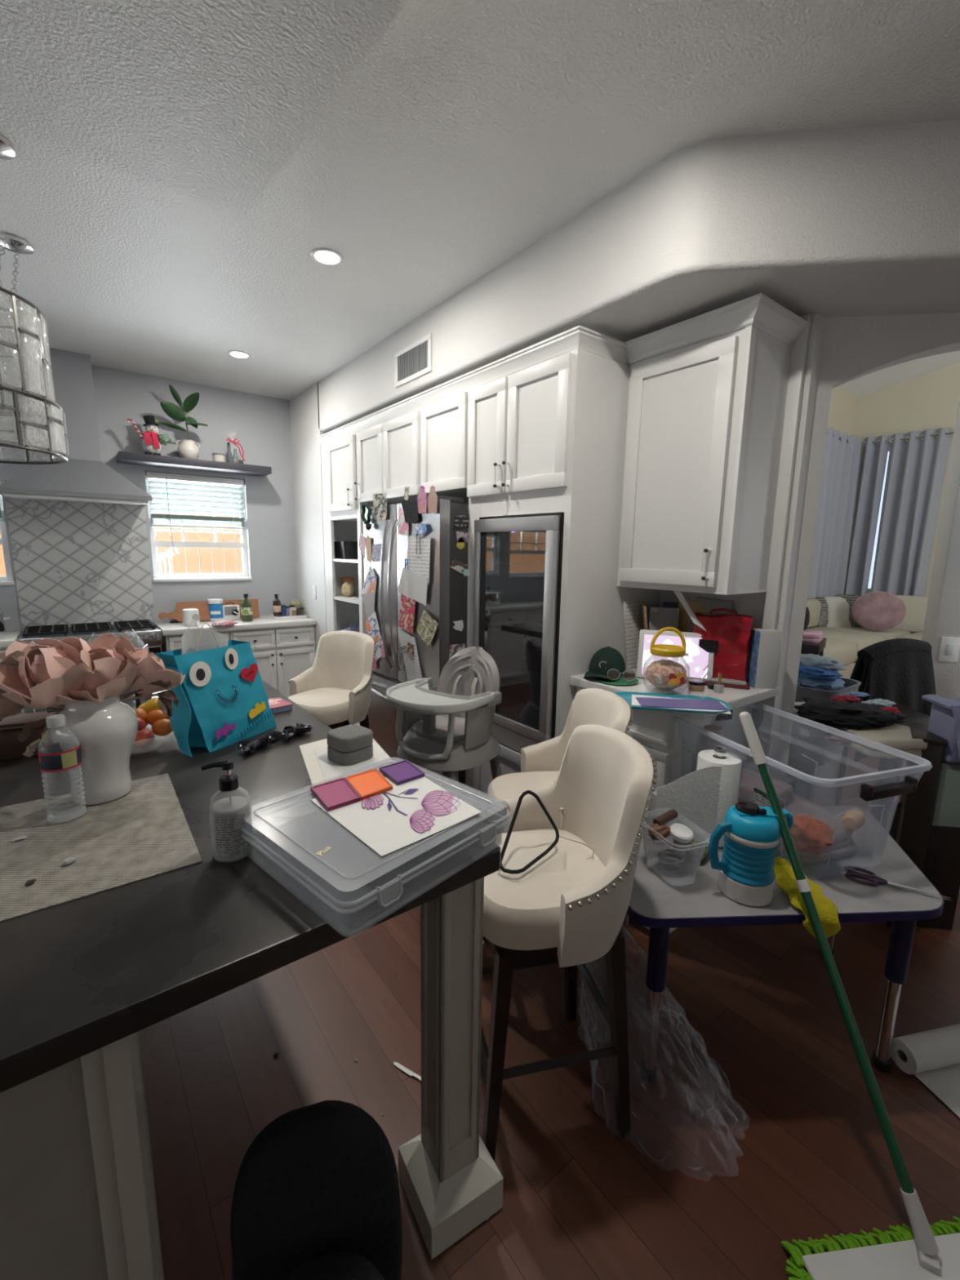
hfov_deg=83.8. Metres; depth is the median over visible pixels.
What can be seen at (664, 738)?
base cabinet
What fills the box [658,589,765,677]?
wall
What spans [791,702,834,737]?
folded clothes
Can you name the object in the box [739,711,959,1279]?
mop
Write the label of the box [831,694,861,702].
folded clothes
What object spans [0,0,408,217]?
ceiling dropped section
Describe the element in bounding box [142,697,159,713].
lemon
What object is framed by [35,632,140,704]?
paper flower
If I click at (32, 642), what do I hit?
silk magnolia
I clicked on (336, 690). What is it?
bar stool
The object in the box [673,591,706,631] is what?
sheet
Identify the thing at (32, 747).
bud
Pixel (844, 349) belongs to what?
door frame
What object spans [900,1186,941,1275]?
socket
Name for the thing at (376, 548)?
paper
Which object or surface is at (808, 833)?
pouch
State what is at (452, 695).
tray
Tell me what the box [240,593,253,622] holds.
bottle
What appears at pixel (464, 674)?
cushion
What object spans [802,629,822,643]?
towel
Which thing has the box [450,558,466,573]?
photo card
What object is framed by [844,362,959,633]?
wall
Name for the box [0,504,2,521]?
window blind
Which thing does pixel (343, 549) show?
microwave
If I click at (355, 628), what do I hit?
bag
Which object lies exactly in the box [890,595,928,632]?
throw pillow
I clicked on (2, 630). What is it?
stock pot
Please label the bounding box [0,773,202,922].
placemat
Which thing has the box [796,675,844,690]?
shirt
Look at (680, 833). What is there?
lid
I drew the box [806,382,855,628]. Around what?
wall
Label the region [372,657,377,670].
magnet
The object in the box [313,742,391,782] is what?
paper sheet
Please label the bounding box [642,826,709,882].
tub
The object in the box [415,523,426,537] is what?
magnet
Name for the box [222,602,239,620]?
box
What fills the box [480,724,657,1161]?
bar stool
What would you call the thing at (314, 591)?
wall socket
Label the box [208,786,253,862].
bottle
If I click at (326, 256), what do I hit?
recessed light
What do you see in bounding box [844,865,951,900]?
scissors
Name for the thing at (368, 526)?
magnet
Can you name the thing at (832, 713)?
folded clothes
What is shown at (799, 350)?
trim
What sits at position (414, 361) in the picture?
air vent
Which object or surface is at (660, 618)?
folder
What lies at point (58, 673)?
paper flower
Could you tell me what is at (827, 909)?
cleaning cloth
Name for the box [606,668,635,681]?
sunglasses
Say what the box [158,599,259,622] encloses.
cutting board
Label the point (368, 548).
paper
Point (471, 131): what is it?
ceiling
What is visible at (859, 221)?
wall
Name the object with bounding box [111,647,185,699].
silk magnolia
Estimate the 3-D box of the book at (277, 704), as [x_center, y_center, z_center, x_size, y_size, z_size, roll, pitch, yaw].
[-0.733,0.230,1.807,0.114,0.021,0.159,10,13,44]
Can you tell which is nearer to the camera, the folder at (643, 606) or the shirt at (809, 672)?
the folder at (643, 606)
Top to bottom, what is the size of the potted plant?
0.501 m
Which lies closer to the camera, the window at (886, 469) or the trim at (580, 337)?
the trim at (580, 337)
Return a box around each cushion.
[412,715,465,741]
[437,653,489,715]
[801,638,857,665]
[806,598,821,627]
[806,626,885,662]
[820,626,911,639]
[898,631,922,640]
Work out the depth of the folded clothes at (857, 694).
2.45 m
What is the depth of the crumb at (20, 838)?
0.99 m
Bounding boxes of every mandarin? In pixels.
[146,709,168,724]
[151,718,173,736]
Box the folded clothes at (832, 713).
[794,697,897,729]
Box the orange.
[133,708,148,726]
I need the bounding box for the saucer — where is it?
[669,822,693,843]
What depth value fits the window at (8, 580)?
3.60 m
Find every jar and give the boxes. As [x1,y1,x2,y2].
[280,604,286,616]
[285,605,289,616]
[288,604,294,616]
[290,600,301,615]
[291,607,296,616]
[296,607,298,615]
[299,607,304,615]
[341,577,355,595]
[643,654,689,692]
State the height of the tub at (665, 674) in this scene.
0.235 m
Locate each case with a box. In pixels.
[240,760,510,929]
[326,724,373,765]
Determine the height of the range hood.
0.949 m
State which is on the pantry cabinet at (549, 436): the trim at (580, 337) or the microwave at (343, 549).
the trim at (580, 337)
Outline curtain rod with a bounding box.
[826,431,954,444]
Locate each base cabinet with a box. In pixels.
[0,647,7,662]
[0,1031,164,1279]
[161,631,229,652]
[229,624,315,697]
[576,686,752,933]
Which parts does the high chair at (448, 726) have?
crotch post, leg, leg, backrest, leg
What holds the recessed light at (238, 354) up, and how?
in the ceiling at (471, 131)
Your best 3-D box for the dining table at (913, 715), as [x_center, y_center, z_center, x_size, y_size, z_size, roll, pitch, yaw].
[1.768,0.725,2.683,0.840,0.735,0.540,2,10,8]
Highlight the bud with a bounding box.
[22,730,51,756]
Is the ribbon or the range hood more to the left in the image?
the range hood
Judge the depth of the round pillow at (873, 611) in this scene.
6.67 m
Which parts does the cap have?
baseball cap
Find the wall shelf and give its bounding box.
[115,451,271,476]
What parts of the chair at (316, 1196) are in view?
seat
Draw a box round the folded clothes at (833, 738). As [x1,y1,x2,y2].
[823,728,856,746]
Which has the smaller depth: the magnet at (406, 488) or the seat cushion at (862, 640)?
the magnet at (406, 488)
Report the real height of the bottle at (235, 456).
0.120 m
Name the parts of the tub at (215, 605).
lid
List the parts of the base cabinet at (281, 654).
drawer, door, drawer, door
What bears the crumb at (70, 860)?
on the placemat
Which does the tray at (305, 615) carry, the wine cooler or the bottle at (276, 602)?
the bottle at (276, 602)
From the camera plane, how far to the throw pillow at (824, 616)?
7.17 m
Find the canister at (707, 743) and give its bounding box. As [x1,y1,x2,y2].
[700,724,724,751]
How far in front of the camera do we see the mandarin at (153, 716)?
1.45 m
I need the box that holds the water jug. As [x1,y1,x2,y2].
[707,800,793,906]
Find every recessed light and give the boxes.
[227,350,250,359]
[310,248,343,266]
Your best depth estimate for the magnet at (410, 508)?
2.71 m
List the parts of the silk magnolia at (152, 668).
stem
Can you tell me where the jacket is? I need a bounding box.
[843,638,936,762]
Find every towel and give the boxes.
[210,619,237,626]
[653,746,742,852]
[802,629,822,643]
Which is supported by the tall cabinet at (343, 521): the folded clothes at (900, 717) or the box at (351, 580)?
the box at (351, 580)
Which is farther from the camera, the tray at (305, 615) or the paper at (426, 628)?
the tray at (305, 615)
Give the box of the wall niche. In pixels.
[746,701,760,763]
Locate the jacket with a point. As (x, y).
(900, 670)
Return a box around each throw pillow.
[815,597,828,627]
[824,596,853,627]
[835,594,862,627]
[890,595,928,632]
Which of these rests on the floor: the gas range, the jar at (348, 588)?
the gas range
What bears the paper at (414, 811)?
on the case at (335, 868)
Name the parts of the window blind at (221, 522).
rail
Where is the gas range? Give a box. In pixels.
[18,619,162,654]
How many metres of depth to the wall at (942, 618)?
3.21 m
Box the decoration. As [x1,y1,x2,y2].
[126,415,171,455]
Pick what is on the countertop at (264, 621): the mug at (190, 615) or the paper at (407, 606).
the mug at (190, 615)
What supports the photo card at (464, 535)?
attached to the refrigerator
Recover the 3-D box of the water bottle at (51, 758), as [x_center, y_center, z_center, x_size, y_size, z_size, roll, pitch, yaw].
[-0.835,0.254,1.066,0.067,0.211,0.067,-6,12,-37]
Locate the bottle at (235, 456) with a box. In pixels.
[232,448,238,459]
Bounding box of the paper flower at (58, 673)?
[0,636,92,708]
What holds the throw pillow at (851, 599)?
on the sofa
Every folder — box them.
[641,603,648,630]
[648,607,679,631]
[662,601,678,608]
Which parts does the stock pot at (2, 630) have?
pot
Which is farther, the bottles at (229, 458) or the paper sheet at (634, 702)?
the bottles at (229, 458)
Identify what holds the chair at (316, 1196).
on the floor
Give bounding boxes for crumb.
[10,835,26,841]
[24,879,35,885]
[62,857,75,865]
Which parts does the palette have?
panel, panel, panel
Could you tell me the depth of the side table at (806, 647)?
4.76 m
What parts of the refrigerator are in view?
handle, door, handle, handle, freezer drawer, door, collage frame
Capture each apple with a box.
[133,725,154,746]
[137,717,146,730]
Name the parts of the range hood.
lip trim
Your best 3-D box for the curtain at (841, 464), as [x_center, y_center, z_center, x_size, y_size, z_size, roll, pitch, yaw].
[4.780,-1.655,7.229,1.156,2.170,0.147,-6,12,-37]
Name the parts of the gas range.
control panel, knob, knob, oven trim, knob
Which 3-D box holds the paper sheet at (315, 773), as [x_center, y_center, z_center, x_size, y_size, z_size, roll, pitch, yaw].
[-0.357,0.312,1.410,0.219,0.001,0.414,-4,11,-27]
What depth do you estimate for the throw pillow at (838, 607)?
7.14 m
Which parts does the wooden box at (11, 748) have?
lid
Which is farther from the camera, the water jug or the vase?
the water jug
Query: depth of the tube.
1.54 m
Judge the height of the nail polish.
0.076 m
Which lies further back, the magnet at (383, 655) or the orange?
the magnet at (383, 655)
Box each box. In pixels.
[0,711,56,760]
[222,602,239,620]
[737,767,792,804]
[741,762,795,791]
[746,628,782,688]
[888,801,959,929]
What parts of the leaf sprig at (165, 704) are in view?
stem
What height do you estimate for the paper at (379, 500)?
0.151 m
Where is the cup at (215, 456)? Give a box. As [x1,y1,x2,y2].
[212,453,225,462]
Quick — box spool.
[672,839,686,855]
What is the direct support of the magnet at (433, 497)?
attached to the refrigerator
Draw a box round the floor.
[138,747,959,1279]
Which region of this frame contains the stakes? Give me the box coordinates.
[155,547,179,573]
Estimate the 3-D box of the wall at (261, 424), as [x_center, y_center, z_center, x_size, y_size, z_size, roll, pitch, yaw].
[-3.525,-0.488,3.397,4.940,2.720,0.154,-6,12,-37]
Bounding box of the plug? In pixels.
[169,620,179,622]
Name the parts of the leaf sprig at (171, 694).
stem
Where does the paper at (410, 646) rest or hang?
attached to the refrigerator
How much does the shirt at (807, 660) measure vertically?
0.086 m
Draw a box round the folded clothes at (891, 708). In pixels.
[880,706,901,713]
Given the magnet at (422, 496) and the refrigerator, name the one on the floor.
the refrigerator
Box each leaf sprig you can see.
[0,650,24,665]
[17,717,46,741]
[25,699,63,712]
[120,680,171,697]
[120,693,172,717]
[121,690,178,706]
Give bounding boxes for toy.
[841,808,865,830]
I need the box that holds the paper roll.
[890,1023,959,1117]
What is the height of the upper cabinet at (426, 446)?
0.455 m
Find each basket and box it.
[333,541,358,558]
[786,677,861,806]
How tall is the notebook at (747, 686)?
0.014 m
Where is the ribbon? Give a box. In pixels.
[236,723,312,752]
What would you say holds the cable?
on the countertop at (736, 698)
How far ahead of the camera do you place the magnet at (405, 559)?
2.80 m
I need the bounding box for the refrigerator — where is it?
[363,496,468,801]
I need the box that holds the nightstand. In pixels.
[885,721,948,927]
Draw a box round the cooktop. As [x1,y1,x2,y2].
[20,625,157,638]
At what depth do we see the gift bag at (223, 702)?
1.47 m
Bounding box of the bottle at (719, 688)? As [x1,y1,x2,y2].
[713,684,724,693]
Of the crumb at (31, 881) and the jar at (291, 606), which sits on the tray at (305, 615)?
the jar at (291, 606)
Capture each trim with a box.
[317,324,657,445]
[624,293,811,364]
[762,313,811,630]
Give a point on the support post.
(451, 1181)
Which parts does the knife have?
blade, handle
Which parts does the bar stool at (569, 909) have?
leg, seat, seat frame, nailhead trim, leg, leg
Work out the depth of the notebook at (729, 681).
2.10 m
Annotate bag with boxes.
[155,621,276,756]
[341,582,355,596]
[341,622,359,632]
[578,924,746,1169]
[693,608,752,680]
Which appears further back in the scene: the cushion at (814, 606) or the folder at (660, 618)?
the cushion at (814, 606)
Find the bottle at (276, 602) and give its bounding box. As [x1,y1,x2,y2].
[272,594,281,617]
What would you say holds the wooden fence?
on the ground
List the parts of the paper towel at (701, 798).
holder post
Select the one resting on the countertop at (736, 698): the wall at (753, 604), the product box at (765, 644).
the product box at (765, 644)
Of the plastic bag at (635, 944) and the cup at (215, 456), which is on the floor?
the plastic bag at (635, 944)
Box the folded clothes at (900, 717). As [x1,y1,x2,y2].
[866,702,906,724]
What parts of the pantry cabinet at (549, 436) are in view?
door, drawer, handle, handle, door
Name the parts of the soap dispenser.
pump stem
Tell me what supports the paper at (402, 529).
attached to the refrigerator
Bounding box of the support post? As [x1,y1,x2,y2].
[398,876,503,1259]
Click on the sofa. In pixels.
(842, 644)
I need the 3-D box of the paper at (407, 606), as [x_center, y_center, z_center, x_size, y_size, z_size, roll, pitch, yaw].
[-0.387,-0.138,2.834,0.001,0.206,0.180,-6,12,-37]
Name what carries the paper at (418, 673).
attached to the refrigerator
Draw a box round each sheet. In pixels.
[298,738,395,786]
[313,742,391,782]
[623,600,644,669]
[631,694,731,714]
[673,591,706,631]
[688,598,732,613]
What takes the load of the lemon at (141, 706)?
in the glass bowl
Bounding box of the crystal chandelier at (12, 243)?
[0,134,69,464]
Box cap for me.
[583,646,639,685]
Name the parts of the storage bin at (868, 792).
handle, handle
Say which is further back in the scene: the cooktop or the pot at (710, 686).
the cooktop
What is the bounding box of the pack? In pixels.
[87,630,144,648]
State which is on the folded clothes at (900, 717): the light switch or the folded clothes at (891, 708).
the folded clothes at (891, 708)
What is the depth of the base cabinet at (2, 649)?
3.32 m
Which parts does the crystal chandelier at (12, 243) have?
chain, chain, crystal panel, crystal panel, crystal panel, crystal panel, chain, crystal panel, crystal panel, crystal panel, crystal panel, crystal panel, crystal panel, crystal panel, crystal panel, crystal panel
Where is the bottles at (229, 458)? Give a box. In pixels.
[226,437,244,463]
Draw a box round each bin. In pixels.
[673,702,932,872]
[921,694,959,764]
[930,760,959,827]
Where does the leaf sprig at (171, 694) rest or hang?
in the vase
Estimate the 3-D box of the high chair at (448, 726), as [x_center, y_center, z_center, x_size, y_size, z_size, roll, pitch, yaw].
[-0.143,0.586,2.287,0.463,1.086,0.518,8,12,36]
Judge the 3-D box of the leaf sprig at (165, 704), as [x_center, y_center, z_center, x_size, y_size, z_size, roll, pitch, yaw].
[-0.765,0.152,1.186,0.148,0.055,0.030,-2,10,-19]
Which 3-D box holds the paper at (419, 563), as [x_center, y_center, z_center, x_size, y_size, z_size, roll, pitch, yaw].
[-0.315,-0.403,2.706,0.001,0.236,0.245,-6,12,-37]
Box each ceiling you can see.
[0,0,959,399]
[845,350,959,399]
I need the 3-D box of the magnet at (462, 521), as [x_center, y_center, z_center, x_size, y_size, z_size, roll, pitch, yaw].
[-0.085,-0.582,2.633,0.106,0.078,0.002,-6,12,-37]
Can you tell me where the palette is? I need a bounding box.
[310,760,424,811]
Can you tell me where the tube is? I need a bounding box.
[653,808,678,826]
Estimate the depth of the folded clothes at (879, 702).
2.33 m
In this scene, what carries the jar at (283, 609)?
on the tray at (305, 615)
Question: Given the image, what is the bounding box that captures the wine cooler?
[472,512,564,742]
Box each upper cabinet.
[354,390,468,504]
[616,324,791,595]
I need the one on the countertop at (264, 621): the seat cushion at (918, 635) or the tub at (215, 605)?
the tub at (215, 605)
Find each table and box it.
[620,805,944,1083]
[800,637,826,656]
[836,701,929,829]
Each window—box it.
[0,482,14,585]
[144,471,252,582]
[867,451,889,588]
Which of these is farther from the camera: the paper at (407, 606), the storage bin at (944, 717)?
the paper at (407, 606)
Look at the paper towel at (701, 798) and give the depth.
1.65 m
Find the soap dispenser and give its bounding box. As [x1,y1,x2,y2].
[200,760,253,862]
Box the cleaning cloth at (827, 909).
[773,856,840,938]
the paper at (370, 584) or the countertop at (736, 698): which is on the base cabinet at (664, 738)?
the countertop at (736, 698)
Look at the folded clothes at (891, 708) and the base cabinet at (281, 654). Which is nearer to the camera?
the folded clothes at (891, 708)
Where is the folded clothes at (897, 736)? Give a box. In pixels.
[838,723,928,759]
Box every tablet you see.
[134,644,152,708]
[636,629,714,678]
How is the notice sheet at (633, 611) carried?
on the countertop at (736, 698)
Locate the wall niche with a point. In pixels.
(755, 712)
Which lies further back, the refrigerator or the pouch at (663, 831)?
the refrigerator
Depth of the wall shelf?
3.97 m
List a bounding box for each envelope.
[677,600,706,632]
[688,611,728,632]
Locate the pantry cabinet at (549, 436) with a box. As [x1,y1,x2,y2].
[465,348,660,824]
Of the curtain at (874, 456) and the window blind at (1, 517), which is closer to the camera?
the window blind at (1, 517)
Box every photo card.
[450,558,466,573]
[456,531,468,542]
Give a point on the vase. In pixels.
(105, 732)
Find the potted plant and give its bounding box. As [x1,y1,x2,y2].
[157,384,208,458]
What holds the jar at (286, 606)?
on the tray at (305, 615)
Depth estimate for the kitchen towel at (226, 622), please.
4.02 m
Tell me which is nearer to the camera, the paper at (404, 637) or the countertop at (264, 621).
the paper at (404, 637)
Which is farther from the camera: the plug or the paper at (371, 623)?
the plug
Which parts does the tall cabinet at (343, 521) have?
door, shelf, shelf, handle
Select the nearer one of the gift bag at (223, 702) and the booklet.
the gift bag at (223, 702)
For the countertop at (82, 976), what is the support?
on the base cabinet at (78, 1202)
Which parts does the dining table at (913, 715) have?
leg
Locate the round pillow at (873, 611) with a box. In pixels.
[851,591,906,631]
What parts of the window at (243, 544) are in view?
sill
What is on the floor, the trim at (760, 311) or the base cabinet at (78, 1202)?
the base cabinet at (78, 1202)
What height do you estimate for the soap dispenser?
0.178 m
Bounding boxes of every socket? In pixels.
[312,585,316,599]
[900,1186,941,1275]
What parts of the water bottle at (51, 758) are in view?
label panel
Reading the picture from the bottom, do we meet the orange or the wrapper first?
the wrapper
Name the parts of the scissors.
handle, handle, blade, blade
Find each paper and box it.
[310,777,481,856]
[358,532,365,559]
[360,564,377,594]
[360,591,375,616]
[364,537,371,564]
[364,611,382,662]
[372,543,382,561]
[373,493,386,521]
[396,644,406,653]
[397,506,408,535]
[397,567,427,605]
[397,626,422,681]
[398,593,415,634]
[406,537,431,583]
[407,641,414,657]
[411,638,422,679]
[416,609,438,648]
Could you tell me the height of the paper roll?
0.086 m
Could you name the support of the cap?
on the countertop at (736, 698)
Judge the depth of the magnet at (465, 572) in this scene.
2.69 m
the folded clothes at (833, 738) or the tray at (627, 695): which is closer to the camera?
the tray at (627, 695)
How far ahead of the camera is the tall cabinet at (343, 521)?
4.03 m
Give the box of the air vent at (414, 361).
[394,333,431,387]
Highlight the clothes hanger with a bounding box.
[499,790,594,874]
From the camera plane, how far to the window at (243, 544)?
4.31 m
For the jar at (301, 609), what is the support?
on the tray at (305, 615)
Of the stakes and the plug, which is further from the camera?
the stakes
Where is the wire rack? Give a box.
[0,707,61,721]
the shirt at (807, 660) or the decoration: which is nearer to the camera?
the shirt at (807, 660)
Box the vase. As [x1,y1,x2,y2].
[48,693,137,805]
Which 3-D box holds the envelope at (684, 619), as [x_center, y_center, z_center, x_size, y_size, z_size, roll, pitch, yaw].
[0.936,-0.013,2.339,0.150,0.306,0.059,5,11,24]
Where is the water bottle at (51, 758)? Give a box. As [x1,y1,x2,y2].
[37,714,86,822]
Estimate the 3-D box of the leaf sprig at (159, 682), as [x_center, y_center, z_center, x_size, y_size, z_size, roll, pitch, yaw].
[-0.773,0.113,1.195,0.150,0.042,0.044,-4,11,-27]
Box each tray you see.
[270,613,307,619]
[386,677,501,714]
[613,691,731,713]
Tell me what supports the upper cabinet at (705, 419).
attached to the wall niche
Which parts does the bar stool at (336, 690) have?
seat, nailhead trim, seat frame, leg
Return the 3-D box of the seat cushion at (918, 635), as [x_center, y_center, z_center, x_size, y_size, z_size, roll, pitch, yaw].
[5.644,0.107,6.341,0.800,0.260,0.980,-6,12,-37]
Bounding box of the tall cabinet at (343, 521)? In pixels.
[320,432,390,725]
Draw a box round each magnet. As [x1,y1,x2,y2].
[360,502,371,530]
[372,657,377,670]
[381,643,385,657]
[400,500,418,524]
[404,486,409,500]
[404,558,408,569]
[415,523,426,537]
[417,485,426,513]
[427,485,437,513]
[453,514,469,529]
[453,620,463,631]
[456,537,464,549]
[461,568,468,576]
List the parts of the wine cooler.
door glass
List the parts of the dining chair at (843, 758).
leg, backrest, leg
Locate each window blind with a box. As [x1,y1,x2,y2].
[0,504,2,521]
[146,471,245,556]
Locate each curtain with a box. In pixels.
[807,427,862,598]
[845,435,890,595]
[870,427,952,595]
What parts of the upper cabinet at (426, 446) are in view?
handle, door, door, door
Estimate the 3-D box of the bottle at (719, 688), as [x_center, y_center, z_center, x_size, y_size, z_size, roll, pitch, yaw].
[0.897,0.181,2.008,0.028,0.030,0.028,-6,12,-37]
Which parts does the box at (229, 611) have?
panel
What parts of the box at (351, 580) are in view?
lid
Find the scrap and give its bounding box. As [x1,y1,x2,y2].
[484,1214,489,1220]
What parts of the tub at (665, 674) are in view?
lid, handle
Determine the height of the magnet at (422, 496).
0.135 m
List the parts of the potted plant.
stem, pot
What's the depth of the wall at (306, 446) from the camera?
4.38 m
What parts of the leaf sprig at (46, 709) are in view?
stem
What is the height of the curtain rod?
0.060 m
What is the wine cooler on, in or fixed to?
in the pantry cabinet at (549, 436)
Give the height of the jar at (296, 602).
0.130 m
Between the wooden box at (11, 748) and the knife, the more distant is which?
the knife
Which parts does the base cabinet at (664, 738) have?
drawer, door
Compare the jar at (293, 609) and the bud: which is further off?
the jar at (293, 609)
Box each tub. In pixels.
[207,598,223,621]
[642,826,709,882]
[643,626,689,692]
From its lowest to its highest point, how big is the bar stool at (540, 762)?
1.020 m
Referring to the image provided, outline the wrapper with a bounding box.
[681,840,708,862]
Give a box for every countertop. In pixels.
[0,631,20,647]
[0,680,501,1093]
[155,615,315,635]
[569,666,778,719]
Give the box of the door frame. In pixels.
[757,312,959,776]
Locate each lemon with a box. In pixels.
[137,702,145,709]
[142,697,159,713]
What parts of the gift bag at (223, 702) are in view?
handle, handle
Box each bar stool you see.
[287,631,376,728]
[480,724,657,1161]
[483,688,633,1004]
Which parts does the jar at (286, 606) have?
glass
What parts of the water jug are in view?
handle, lid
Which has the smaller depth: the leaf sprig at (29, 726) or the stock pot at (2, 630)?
the leaf sprig at (29, 726)
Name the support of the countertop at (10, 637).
on the base cabinet at (2, 649)
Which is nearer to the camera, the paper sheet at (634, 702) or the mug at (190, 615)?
the paper sheet at (634, 702)
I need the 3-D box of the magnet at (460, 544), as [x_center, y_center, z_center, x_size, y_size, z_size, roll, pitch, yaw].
[-0.097,-0.478,2.642,0.048,0.062,0.002,-6,12,-37]
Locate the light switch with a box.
[937,636,959,662]
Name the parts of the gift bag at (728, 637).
handle, handle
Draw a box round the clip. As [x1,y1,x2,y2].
[416,533,420,554]
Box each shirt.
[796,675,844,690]
[796,684,846,690]
[798,663,842,680]
[799,653,846,671]
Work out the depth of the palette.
1.06 m
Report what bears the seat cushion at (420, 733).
on the high chair at (448, 726)
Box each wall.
[0,348,297,635]
[289,382,326,651]
[317,119,959,432]
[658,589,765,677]
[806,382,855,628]
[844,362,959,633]
[899,395,959,782]
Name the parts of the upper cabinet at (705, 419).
door, handle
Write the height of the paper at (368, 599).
0.201 m
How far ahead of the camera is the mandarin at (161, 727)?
1.44 m
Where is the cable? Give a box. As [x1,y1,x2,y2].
[701,662,710,679]
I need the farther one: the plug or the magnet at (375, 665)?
the plug
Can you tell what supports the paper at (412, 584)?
attached to the refrigerator
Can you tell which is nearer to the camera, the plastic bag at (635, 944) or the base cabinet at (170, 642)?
the plastic bag at (635, 944)
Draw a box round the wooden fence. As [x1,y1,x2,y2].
[0,512,243,576]
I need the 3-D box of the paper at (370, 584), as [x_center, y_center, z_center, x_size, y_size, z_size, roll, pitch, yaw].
[-0.660,-0.340,3.174,0.001,0.213,0.220,-6,12,-37]
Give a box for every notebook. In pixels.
[684,677,750,689]
[686,676,746,685]
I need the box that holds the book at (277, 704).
[267,697,293,713]
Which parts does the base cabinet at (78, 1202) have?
corner trim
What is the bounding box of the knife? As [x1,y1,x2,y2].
[393,1062,421,1081]
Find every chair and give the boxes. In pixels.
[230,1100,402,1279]
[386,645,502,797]
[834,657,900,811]
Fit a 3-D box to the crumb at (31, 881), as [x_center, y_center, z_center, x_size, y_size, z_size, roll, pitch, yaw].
[-0.730,0.393,0.867,0.011,0.008,0.013,4,10,18]
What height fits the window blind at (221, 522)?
0.626 m
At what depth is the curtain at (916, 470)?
7.00 m
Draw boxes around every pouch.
[648,822,670,839]
[789,813,833,855]
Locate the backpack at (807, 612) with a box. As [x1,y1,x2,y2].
[803,606,809,630]
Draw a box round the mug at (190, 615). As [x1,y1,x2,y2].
[182,608,199,626]
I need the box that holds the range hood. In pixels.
[0,347,152,505]
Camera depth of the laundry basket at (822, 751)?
2.75 m
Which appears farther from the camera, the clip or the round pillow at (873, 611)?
the round pillow at (873, 611)
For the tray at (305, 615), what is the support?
on the countertop at (264, 621)
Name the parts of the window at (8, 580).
sill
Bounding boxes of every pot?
[0,612,11,636]
[707,683,716,689]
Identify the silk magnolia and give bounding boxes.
[0,639,63,719]
[29,638,44,645]
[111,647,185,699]
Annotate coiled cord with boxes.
[655,848,684,875]
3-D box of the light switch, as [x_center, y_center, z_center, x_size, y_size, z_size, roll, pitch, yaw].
[2.837,0.059,3.232,0.100,0.150,0.016,3,10,14]
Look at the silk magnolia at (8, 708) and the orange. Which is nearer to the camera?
the silk magnolia at (8, 708)
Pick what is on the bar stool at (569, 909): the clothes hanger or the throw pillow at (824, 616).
the clothes hanger
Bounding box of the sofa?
[801,598,922,678]
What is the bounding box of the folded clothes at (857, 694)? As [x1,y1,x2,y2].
[846,691,870,697]
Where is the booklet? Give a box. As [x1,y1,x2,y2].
[635,697,728,710]
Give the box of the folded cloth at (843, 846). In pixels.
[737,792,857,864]
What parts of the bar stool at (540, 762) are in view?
seat, nailhead trim, leg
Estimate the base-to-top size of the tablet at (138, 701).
0.190 m
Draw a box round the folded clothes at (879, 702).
[861,698,896,706]
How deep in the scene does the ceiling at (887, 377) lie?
6.93 m
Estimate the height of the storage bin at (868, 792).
0.331 m
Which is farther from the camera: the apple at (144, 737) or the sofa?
the sofa
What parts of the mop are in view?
head plate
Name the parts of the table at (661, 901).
leg, leg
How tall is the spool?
0.050 m
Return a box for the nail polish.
[713,672,724,693]
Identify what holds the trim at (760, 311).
on the upper cabinet at (705, 419)
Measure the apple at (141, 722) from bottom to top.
0.064 m
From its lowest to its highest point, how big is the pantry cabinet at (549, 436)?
2.225 m
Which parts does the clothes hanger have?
frame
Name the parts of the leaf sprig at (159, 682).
stem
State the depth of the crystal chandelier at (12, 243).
1.92 m

